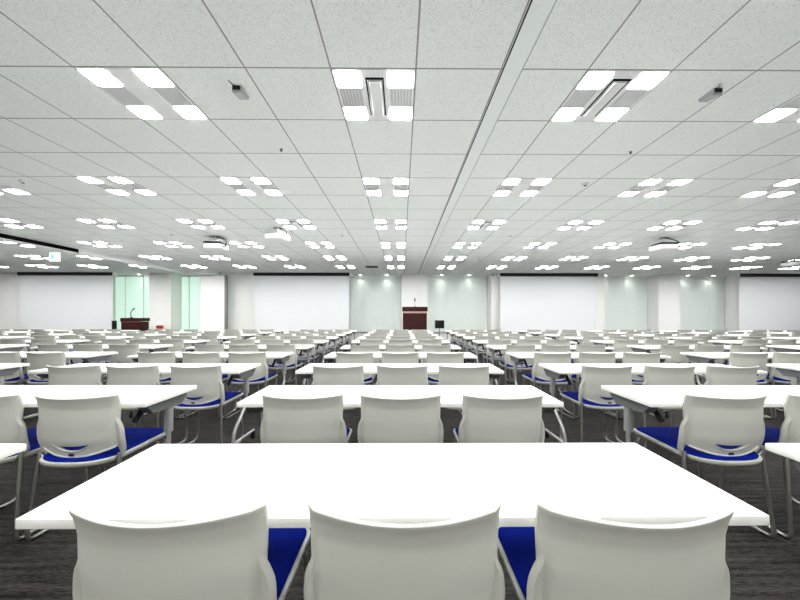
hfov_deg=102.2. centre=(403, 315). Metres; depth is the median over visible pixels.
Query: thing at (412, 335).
conference table
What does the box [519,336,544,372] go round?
chair
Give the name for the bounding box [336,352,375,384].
chair
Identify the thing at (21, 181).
smoke detector
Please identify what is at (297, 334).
chair
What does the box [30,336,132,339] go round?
conference table
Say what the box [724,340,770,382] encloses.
chair
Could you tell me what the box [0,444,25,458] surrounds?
conference table
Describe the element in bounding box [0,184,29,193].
recessed light
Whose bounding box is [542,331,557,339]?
chair
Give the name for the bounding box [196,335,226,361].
chair
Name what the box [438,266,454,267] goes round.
recessed light
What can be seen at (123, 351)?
chair
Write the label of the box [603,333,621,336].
chair
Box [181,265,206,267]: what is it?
recessed light
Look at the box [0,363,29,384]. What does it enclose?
conference table
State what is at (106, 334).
chair
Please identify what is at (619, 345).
chair
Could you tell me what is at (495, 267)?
recessed light
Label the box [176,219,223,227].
recessed light
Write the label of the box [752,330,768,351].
chair
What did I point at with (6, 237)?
trim
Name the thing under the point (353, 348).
chair
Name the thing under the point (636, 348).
conference table
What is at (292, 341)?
chair
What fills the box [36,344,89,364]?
chair
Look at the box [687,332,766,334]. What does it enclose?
conference table
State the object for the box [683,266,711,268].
recessed light
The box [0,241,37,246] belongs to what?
recessed light
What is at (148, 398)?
conference table
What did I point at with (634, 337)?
chair
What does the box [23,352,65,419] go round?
chair
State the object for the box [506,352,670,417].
conference table
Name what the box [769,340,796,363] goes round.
chair
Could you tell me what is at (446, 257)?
recessed light
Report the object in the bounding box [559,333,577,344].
chair
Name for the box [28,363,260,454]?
conference table
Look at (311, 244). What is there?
recessed light
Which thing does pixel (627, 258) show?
recessed light
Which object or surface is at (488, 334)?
chair
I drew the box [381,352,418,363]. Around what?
chair
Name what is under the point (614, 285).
roller blind
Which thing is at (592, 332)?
chair
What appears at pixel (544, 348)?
chair
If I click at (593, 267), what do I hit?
recessed light
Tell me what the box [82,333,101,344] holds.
chair
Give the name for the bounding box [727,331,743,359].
chair
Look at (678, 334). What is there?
chair
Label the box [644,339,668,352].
chair
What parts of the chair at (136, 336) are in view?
backrest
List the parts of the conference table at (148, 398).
release lever, leg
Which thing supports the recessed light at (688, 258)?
in the ceiling
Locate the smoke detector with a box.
[18,179,27,183]
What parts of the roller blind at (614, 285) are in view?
head rail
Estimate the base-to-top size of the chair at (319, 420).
0.777 m
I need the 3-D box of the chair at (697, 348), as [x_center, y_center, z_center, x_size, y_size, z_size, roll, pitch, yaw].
[4.539,0.819,4.962,0.492,0.777,0.515,0,0,0]
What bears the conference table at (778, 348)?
on the floor
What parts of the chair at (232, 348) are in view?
backrest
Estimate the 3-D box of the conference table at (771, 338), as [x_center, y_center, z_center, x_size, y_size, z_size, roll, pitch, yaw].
[9.104,0.855,7.065,1.800,0.720,0.463,0,0,0]
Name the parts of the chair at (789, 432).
leg, leg, backrest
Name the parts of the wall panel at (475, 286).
head rail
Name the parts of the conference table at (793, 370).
leg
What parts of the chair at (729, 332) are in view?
backrest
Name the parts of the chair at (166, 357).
backrest, leg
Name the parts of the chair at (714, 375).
leg, backrest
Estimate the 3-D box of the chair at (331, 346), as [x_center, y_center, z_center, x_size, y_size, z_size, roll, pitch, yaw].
[-1.817,0.810,7.934,0.492,0.777,0.515,0,0,-1]
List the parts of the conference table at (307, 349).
leg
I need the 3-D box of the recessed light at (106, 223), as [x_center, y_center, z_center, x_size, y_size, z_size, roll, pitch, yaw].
[-6.006,-1.852,6.545,0.624,0.012,0.624,0,0,0]
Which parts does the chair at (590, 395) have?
leg, backrest, leg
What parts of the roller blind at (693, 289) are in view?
head rail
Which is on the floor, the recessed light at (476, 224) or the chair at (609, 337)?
the chair at (609, 337)
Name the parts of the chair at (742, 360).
backrest, leg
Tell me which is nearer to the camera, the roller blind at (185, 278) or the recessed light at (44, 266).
the recessed light at (44, 266)
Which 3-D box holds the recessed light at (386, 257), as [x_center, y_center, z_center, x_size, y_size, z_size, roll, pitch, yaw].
[-0.267,-1.844,10.416,0.624,0.012,0.624,0,0,0]
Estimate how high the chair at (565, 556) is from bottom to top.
0.777 m
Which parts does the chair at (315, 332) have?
backrest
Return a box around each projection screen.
[15,272,116,333]
[252,273,350,332]
[498,273,598,333]
[735,274,799,334]
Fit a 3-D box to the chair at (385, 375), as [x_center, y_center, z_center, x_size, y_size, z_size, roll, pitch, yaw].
[-0.006,0.812,2.920,0.492,0.777,0.515,0,0,0]
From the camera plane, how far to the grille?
11.88 m
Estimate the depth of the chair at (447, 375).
2.70 m
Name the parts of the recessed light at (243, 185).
lamp panel, lamp panel, lamp panel, lamp panel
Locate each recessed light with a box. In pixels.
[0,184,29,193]
[0,219,43,227]
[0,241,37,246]
[14,255,48,258]
[28,265,58,267]
[75,67,207,118]
[76,177,157,194]
[76,219,133,227]
[76,255,100,258]
[79,242,120,246]
[79,265,108,267]
[141,256,169,258]
[154,242,191,246]
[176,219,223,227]
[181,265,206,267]
[202,256,227,258]
[219,177,282,194]
[230,242,262,246]
[232,265,255,267]
[263,256,288,259]
[276,220,315,228]
[284,265,304,267]
[305,242,334,247]
[324,256,346,259]
[332,69,414,119]
[337,266,353,267]
[363,178,408,195]
[374,220,406,228]
[381,242,404,247]
[385,256,404,259]
[387,266,403,267]
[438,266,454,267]
[444,256,465,259]
[453,243,480,247]
[468,220,505,228]
[487,266,505,268]
[493,178,551,195]
[502,257,525,259]
[524,243,555,247]
[535,266,557,268]
[550,70,670,120]
[558,221,602,229]
[560,257,585,259]
[584,266,608,268]
[595,243,630,247]
[618,179,693,196]
[619,257,646,259]
[633,266,660,268]
[646,221,701,229]
[673,257,707,260]
[678,243,706,248]
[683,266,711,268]
[731,257,769,260]
[732,243,781,248]
[732,266,756,268]
[736,221,799,229]
[740,179,799,196]
[752,95,799,121]
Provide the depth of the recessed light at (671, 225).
6.59 m
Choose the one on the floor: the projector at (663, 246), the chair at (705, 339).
the chair at (705, 339)
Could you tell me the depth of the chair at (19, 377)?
3.69 m
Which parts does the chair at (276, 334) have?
backrest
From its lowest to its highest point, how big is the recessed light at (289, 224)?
0.020 m
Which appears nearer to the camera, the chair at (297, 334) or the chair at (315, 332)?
the chair at (297, 334)
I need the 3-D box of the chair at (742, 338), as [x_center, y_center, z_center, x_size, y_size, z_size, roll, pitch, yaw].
[7.338,0.823,6.981,0.492,0.777,0.515,0,0,-1]
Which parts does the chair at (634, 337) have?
backrest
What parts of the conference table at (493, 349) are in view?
leg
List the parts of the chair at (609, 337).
backrest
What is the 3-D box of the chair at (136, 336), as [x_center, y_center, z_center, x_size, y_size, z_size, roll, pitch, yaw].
[-6.409,0.803,7.895,0.492,0.777,0.515,0,0,-1]
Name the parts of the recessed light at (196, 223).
lamp panel, lamp panel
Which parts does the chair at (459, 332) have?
backrest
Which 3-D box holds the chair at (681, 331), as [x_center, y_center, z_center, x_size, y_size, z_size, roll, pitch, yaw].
[8.574,0.825,10.004,0.492,0.777,0.515,0,0,-1]
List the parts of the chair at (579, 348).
backrest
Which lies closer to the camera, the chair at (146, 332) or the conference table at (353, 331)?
the chair at (146, 332)
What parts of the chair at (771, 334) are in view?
backrest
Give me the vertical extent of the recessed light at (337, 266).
0.012 m
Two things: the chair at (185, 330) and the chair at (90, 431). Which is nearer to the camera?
the chair at (90, 431)
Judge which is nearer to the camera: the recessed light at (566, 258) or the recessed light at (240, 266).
the recessed light at (566, 258)
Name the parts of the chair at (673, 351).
backrest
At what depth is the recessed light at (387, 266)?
12.19 m
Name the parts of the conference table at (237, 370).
release lever, leg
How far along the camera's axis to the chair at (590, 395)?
2.72 m
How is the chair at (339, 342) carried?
on the floor
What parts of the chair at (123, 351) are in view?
backrest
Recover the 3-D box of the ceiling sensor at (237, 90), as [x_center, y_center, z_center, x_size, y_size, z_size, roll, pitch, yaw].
[-1.343,-1.827,2.640,0.074,0.051,0.196,0,0,0]
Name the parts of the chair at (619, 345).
backrest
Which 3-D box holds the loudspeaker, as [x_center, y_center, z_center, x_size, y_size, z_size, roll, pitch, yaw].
[1.353,0.691,12.082,0.537,1.014,0.467,0,0,0]
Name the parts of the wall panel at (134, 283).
head rail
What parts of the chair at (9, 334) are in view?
backrest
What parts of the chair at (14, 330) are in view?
backrest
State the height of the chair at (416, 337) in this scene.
0.777 m
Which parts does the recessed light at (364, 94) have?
lamp panel, lamp panel, air slot frame, air slot plate, lamp panel, lamp panel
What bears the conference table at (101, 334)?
on the floor
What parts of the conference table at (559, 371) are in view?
leg, release lever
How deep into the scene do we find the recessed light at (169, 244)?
8.43 m
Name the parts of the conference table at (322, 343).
leg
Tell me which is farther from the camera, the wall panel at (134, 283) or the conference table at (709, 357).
the wall panel at (134, 283)
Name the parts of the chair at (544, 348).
backrest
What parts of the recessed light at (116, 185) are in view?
lamp panel, lamp panel, lamp panel, lamp panel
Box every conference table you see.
[0,336,29,368]
[0,345,29,351]
[0,352,117,362]
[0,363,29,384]
[0,385,196,443]
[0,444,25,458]
[5,334,75,361]
[11,330,66,331]
[15,443,769,528]
[26,340,89,344]
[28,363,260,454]
[29,345,172,352]
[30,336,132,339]
[31,332,110,333]
[70,330,139,331]
[80,334,166,336]
[94,340,209,376]
[117,332,191,334]
[127,352,293,417]
[140,337,236,359]
[163,330,212,332]
[173,334,255,362]
[185,345,314,384]
[199,332,271,335]
[220,330,284,351]
[223,340,328,381]
[237,385,563,422]
[249,337,338,351]
[268,334,345,345]
[286,332,351,344]
[295,363,503,384]
[297,330,356,354]
[324,352,476,363]
[340,345,460,351]
[350,340,450,344]
[358,337,442,339]
[363,334,437,336]
[449,332,516,344]
[455,334,532,351]
[463,337,551,351]
[472,340,576,381]
[486,345,613,384]
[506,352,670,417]
[517,331,579,351]
[529,332,600,335]
[538,364,766,452]
[544,334,625,360]
[564,337,658,359]
[590,340,703,379]
[601,385,799,442]
[608,332,683,334]
[627,345,767,352]
[633,334,718,336]
[666,337,766,340]
[680,352,799,384]
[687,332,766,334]
[708,341,799,344]
[722,335,790,361]
[732,331,786,332]
[765,443,799,470]
[766,337,799,367]
[766,345,799,384]
[766,364,799,384]
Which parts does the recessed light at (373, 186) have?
lamp panel, lamp panel, lamp panel, lamp panel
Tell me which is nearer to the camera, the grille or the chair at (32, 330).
the chair at (32, 330)
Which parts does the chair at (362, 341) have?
backrest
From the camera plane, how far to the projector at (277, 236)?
6.67 m
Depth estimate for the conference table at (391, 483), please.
0.90 m
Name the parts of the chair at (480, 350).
backrest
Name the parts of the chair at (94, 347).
backrest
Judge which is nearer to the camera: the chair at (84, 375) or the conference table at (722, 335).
the chair at (84, 375)
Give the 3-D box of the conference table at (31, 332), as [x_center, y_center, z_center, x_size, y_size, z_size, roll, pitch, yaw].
[-9.219,0.828,8.974,1.800,0.720,0.463,0,0,0]
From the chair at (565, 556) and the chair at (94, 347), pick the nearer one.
the chair at (565, 556)
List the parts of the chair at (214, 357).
leg, backrest, leg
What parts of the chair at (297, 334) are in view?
backrest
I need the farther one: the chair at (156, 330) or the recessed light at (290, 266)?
the recessed light at (290, 266)
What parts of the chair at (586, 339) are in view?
backrest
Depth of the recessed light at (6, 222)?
6.58 m
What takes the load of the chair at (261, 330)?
on the floor
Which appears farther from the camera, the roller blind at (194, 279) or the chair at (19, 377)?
the roller blind at (194, 279)
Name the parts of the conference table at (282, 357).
leg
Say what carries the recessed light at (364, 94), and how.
in the ceiling
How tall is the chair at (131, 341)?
0.777 m
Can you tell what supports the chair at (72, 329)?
on the floor
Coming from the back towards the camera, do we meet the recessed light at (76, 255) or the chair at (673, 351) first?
the recessed light at (76, 255)
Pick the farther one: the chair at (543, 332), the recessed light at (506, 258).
the recessed light at (506, 258)
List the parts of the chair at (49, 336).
backrest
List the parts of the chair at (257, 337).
backrest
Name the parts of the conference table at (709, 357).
leg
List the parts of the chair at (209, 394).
leg, backrest, leg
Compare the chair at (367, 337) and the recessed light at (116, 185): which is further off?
the chair at (367, 337)
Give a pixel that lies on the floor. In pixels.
(760, 567)
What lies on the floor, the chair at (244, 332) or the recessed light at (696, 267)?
the chair at (244, 332)
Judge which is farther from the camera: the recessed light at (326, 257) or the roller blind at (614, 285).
the roller blind at (614, 285)
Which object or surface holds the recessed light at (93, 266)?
in the ceiling
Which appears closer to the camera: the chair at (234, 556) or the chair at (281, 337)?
the chair at (234, 556)
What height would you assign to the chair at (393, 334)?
0.777 m
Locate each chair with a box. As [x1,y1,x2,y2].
[0,339,26,382]
[0,352,38,417]
[0,394,87,540]
[8,333,30,362]
[13,329,29,351]
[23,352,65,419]
[25,394,165,540]
[29,329,45,351]
[30,333,48,351]
[30,339,56,351]
[33,335,72,361]
[34,331,50,333]
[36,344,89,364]
[42,365,135,451]
[53,331,69,333]
[58,335,80,351]
[69,502,310,599]
[72,329,86,335]
[72,344,123,383]
[73,331,89,335]
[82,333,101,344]
[84,335,106,361]
[90,329,104,331]
[101,339,126,381]
[104,333,122,335]
[105,365,187,443]
[106,329,121,332]
[106,344,138,382]
[120,331,135,333]
[124,333,144,362]
[129,339,153,352]
[132,352,192,418]
[139,331,154,333]
[145,335,178,362]
[148,329,162,331]
[158,331,173,336]
[159,339,184,359]
[165,329,179,331]
[169,365,243,443]
[170,335,192,362]
[177,333,196,362]
[177,352,236,419]
[183,329,197,333]
[194,344,236,391]
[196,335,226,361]
[201,333,226,351]
[204,331,221,343]
[222,333,240,344]
[224,331,239,332]
[224,352,277,419]
[226,344,268,391]
[230,339,254,344]
[242,329,256,330]
[242,331,258,339]
[255,335,281,370]
[259,329,273,335]
[259,339,290,382]
[260,394,351,443]
[264,344,302,387]
[274,333,297,361]
[278,336,305,372]
[287,339,318,382]
[289,331,304,333]
[296,333,317,361]
[300,329,315,354]
[304,502,504,599]
[305,336,330,363]
[309,331,327,359]
[312,365,364,409]
[317,333,338,362]
[328,331,345,345]
[335,329,350,351]
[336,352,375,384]
[350,344,380,363]
[358,394,443,442]
[359,339,384,359]
[366,336,385,351]
[370,333,387,344]
[374,331,389,333]
[376,365,428,384]
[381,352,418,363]
[385,344,414,351]
[388,339,412,344]
[390,336,410,339]
[392,333,409,335]
[393,331,408,332]
[412,331,427,333]
[414,333,431,336]
[415,336,435,351]
[417,339,441,359]
[421,344,450,363]
[427,352,463,414]
[437,365,489,409]
[450,329,465,351]
[453,394,544,442]
[456,331,473,351]
[463,333,484,363]
[471,336,496,366]
[473,331,492,359]
[483,339,513,382]
[484,333,504,361]
[494,336,521,372]
[496,331,511,333]
[497,503,733,599]
[498,344,537,388]
[503,333,525,361]
[510,339,540,381]
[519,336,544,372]
[522,352,575,419]
[527,329,541,335]
[531,344,572,392]
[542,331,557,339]
[546,339,572,382]
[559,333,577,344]
[560,365,636,443]
[561,331,576,333]
[563,352,619,418]
[565,344,605,391]
[573,333,598,361]
[574,336,603,350]
[579,331,595,343]
[602,330,616,333]
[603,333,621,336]
[605,352,664,418]
[607,336,629,363]
[613,339,638,360]
[615,365,695,448]
[621,336,653,363]
[625,331,641,336]
[633,394,776,537]
[642,344,689,375]
[644,331,659,333]
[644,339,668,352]
[654,333,672,340]
[664,331,679,333]
[670,365,764,454]
[673,339,701,381]
[673,344,724,384]
[677,330,691,333]
[677,333,694,336]
[691,336,712,344]
[698,333,716,344]
[700,352,773,418]
[708,331,725,359]
[708,344,760,364]
[717,336,737,351]
[719,394,799,538]
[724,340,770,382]
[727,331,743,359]
[740,336,761,340]
[747,331,763,334]
[748,333,768,361]
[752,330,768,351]
[762,352,799,418]
[767,330,782,350]
[768,333,788,360]
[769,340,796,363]
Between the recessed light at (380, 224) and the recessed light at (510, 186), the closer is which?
the recessed light at (510, 186)
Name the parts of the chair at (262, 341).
backrest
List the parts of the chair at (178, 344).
backrest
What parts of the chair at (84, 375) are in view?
backrest, leg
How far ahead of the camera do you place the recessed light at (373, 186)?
4.62 m
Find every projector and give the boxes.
[203,236,227,250]
[264,227,289,242]
[649,237,679,251]
[780,258,799,266]
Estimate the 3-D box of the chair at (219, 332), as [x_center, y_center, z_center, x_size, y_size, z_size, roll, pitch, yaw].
[-5.166,0.805,8.905,0.492,0.777,0.515,0,0,-1]
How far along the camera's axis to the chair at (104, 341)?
5.69 m
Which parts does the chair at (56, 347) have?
backrest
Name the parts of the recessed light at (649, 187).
lamp panel, lamp panel, lamp panel, lamp panel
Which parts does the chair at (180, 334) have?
backrest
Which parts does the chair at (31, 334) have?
backrest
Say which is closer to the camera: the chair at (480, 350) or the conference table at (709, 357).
the conference table at (709, 357)
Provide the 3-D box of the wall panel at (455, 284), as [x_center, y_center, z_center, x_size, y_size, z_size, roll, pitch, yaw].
[2.443,-0.530,15.054,0.830,2.631,0.080,0,0,0]
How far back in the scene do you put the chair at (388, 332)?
8.69 m
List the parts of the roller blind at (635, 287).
head rail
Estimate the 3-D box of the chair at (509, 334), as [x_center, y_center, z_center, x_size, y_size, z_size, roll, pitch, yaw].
[2.752,0.817,7.954,0.492,0.777,0.515,0,0,-1]
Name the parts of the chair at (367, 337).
backrest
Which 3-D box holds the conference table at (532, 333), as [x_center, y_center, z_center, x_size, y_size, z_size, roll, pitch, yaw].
[4.517,0.848,9.050,1.800,0.720,0.463,0,0,-1]
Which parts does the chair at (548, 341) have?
backrest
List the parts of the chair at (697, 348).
backrest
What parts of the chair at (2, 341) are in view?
backrest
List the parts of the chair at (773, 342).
backrest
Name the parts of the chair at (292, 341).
backrest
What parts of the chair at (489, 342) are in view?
backrest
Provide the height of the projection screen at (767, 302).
2.681 m
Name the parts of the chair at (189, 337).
backrest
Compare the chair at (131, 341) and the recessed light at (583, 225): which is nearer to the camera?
the chair at (131, 341)
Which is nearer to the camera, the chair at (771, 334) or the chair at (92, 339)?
the chair at (92, 339)
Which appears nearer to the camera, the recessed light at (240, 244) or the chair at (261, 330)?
the recessed light at (240, 244)
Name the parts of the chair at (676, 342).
backrest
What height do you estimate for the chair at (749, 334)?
0.777 m
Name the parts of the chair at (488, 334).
backrest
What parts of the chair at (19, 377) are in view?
backrest, leg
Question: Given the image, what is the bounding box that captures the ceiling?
[0,0,799,275]
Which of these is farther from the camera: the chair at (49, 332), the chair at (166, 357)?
the chair at (49, 332)
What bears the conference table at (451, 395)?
on the floor
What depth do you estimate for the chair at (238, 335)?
7.70 m
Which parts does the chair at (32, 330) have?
backrest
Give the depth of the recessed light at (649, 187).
4.63 m
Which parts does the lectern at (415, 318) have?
panel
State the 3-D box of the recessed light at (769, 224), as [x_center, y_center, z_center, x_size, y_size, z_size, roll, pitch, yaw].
[7.448,-1.833,6.619,0.624,0.012,0.624,0,0,0]
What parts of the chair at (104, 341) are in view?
backrest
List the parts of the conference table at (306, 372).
leg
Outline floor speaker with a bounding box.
[112,321,116,328]
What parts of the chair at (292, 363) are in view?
backrest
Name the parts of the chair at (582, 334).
backrest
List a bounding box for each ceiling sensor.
[228,80,248,99]
[698,83,722,101]
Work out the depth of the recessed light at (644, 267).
12.33 m
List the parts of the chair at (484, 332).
backrest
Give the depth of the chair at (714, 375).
2.71 m
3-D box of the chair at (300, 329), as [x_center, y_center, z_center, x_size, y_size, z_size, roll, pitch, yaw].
[-2.892,0.808,9.925,0.492,0.777,0.515,0,0,0]
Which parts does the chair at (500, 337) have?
backrest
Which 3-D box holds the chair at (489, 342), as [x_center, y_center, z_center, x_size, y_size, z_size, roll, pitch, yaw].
[1.719,0.815,5.921,0.492,0.777,0.515,0,0,0]
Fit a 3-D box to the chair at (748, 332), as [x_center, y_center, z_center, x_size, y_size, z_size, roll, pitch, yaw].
[9.621,0.827,8.987,0.492,0.777,0.515,0,0,0]
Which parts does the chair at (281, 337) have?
backrest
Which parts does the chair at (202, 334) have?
backrest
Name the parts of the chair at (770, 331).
backrest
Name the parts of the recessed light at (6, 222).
lamp panel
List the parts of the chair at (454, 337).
backrest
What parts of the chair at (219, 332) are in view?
backrest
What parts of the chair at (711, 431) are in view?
leg, backrest, leg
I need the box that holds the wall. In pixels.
[0,273,738,341]
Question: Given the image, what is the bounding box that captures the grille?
[436,321,443,327]
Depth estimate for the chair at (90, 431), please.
1.69 m
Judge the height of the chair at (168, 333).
0.777 m
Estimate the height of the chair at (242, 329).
0.777 m
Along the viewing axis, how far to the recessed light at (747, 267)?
12.31 m
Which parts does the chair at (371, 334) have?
backrest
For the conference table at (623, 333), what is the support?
on the floor
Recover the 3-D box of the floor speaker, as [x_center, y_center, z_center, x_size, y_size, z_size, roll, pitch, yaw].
[-11.532,0.700,12.887,0.200,0.970,0.220,0,0,0]
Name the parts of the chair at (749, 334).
backrest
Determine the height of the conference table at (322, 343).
0.720 m
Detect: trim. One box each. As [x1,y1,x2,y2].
[0,233,216,274]
[418,0,556,273]
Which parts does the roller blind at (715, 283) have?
head rail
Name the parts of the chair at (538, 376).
backrest, leg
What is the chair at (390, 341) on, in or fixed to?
on the floor
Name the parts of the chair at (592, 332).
backrest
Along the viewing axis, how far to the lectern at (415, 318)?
12.57 m
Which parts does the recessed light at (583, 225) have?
lamp panel, lamp panel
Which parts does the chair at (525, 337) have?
backrest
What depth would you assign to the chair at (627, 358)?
3.71 m
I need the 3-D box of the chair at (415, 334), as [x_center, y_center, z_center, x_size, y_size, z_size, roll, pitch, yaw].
[0.478,0.813,7.925,0.492,0.777,0.515,0,0,0]
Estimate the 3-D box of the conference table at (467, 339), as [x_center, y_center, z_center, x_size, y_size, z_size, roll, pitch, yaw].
[2.245,0.845,7.027,1.800,0.720,0.463,0,0,-1]
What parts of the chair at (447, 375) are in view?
backrest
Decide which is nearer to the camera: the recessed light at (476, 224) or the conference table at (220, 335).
the recessed light at (476, 224)
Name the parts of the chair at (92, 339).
backrest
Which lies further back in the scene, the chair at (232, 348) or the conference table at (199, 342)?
the conference table at (199, 342)
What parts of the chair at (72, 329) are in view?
backrest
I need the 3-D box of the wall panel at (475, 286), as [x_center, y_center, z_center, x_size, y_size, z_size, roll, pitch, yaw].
[3.393,-0.529,15.059,1.050,2.631,0.080,0,0,0]
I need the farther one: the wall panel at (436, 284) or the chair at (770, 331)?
the wall panel at (436, 284)
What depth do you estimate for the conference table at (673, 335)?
8.11 m
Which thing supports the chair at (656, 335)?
on the floor
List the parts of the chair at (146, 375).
backrest, leg, leg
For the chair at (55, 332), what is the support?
on the floor
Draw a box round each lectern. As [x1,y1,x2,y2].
[120,318,149,331]
[402,307,427,329]
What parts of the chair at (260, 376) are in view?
leg, backrest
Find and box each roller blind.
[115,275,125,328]
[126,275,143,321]
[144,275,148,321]
[181,275,188,329]
[190,275,199,329]
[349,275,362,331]
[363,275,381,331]
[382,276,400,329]
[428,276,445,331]
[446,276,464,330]
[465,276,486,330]
[604,276,624,330]
[624,276,647,330]
[680,276,708,330]
[708,276,724,330]
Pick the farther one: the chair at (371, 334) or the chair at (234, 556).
the chair at (371, 334)
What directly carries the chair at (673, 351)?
on the floor
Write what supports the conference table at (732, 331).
on the floor
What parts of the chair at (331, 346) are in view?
backrest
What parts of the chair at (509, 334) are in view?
backrest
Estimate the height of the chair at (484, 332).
0.777 m
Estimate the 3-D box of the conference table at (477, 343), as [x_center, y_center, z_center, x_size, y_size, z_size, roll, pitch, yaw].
[2.239,0.845,6.022,1.800,0.720,0.463,0,0,0]
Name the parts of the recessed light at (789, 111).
lamp panel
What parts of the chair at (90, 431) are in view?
leg, backrest, leg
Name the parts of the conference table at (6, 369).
leg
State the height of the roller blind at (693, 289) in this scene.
2.631 m
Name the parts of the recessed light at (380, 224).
lamp panel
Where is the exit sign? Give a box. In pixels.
[49,251,60,261]
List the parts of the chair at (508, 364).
leg, backrest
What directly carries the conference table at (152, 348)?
on the floor
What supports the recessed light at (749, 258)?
in the ceiling
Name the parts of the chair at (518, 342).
backrest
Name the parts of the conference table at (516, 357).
leg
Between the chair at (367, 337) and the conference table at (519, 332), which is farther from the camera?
the conference table at (519, 332)
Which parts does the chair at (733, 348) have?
backrest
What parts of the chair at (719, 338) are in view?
backrest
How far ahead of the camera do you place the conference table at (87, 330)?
9.97 m
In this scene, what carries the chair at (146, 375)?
on the floor
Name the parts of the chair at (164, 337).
backrest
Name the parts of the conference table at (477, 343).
leg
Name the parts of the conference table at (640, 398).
leg, release lever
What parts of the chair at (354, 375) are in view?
backrest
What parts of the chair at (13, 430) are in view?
backrest, leg, leg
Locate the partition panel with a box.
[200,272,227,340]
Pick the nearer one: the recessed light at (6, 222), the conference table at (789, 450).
the conference table at (789, 450)
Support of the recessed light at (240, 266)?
in the ceiling
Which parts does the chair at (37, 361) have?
leg, backrest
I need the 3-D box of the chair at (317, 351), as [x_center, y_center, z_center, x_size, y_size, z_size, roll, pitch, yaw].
[-1.810,0.810,6.915,0.492,0.777,0.515,0,0,0]
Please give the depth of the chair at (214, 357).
3.68 m
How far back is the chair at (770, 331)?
9.80 m
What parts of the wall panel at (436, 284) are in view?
head rail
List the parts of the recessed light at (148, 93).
lamp panel, lamp panel, lamp panel, lamp panel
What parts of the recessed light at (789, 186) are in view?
lamp panel, lamp panel, lamp panel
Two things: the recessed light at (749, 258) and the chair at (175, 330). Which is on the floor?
the chair at (175, 330)
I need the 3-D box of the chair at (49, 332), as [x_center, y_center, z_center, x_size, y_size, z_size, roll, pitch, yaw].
[-9.742,0.798,8.888,0.492,0.777,0.515,0,0,-1]
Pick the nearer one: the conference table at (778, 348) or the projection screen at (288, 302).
the conference table at (778, 348)
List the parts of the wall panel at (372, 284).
head rail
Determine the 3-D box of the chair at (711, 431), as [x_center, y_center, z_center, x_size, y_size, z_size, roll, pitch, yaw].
[1.745,0.815,1.933,0.492,0.777,0.515,0,0,-1]
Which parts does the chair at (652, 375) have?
leg, backrest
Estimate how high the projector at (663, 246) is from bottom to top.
0.290 m
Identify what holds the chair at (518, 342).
on the floor
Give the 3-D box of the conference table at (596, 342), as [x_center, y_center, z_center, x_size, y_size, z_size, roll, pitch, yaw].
[4.530,0.848,6.035,1.800,0.720,0.463,0,0,0]
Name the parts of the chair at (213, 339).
backrest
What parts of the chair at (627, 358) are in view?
leg, backrest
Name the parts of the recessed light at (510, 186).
lamp panel, lamp panel, lamp panel, lamp panel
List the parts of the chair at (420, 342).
backrest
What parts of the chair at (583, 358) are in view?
leg, backrest, leg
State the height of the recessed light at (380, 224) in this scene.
0.012 m
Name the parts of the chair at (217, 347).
backrest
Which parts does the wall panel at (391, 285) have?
head rail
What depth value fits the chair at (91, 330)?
9.67 m
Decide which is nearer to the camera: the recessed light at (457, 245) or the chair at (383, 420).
the chair at (383, 420)
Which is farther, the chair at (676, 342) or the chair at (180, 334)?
the chair at (180, 334)
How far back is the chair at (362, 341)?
5.71 m
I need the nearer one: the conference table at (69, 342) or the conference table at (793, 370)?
the conference table at (793, 370)
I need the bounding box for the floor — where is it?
[0,341,799,599]
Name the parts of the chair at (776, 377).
leg, backrest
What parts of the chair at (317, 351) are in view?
backrest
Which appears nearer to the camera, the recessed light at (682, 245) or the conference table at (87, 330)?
the recessed light at (682, 245)
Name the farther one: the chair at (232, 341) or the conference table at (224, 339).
the conference table at (224, 339)
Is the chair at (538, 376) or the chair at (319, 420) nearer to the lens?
the chair at (319, 420)
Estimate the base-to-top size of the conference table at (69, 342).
0.720 m
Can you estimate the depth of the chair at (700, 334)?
7.74 m
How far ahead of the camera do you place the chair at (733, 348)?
4.73 m
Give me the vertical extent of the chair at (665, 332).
0.777 m
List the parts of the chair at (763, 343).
backrest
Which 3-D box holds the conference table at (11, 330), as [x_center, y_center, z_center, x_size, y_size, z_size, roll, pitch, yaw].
[-11.523,0.825,9.966,1.800,0.720,0.463,0,0,0]
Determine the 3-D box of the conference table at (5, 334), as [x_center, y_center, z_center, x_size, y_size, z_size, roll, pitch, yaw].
[-9.222,0.828,7.969,1.800,0.720,0.463,0,0,0]
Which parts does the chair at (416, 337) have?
backrest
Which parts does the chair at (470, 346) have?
backrest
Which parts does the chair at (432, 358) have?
backrest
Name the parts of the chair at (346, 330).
backrest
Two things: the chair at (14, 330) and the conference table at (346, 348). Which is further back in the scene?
the chair at (14, 330)
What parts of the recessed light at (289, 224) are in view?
lamp panel, lamp panel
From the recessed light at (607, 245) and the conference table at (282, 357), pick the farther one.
the recessed light at (607, 245)
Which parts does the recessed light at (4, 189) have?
lamp panel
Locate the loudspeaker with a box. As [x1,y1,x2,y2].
[435,320,443,336]
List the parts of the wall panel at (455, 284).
head rail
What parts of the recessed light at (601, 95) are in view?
lamp panel, lamp panel, air slot frame, air slot plate, lamp panel, lamp panel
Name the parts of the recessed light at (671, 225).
lamp panel, lamp panel, lamp panel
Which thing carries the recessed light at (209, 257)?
in the ceiling
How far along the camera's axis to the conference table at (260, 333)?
8.92 m
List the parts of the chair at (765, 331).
backrest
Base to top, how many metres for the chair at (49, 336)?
0.777 m
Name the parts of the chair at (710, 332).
backrest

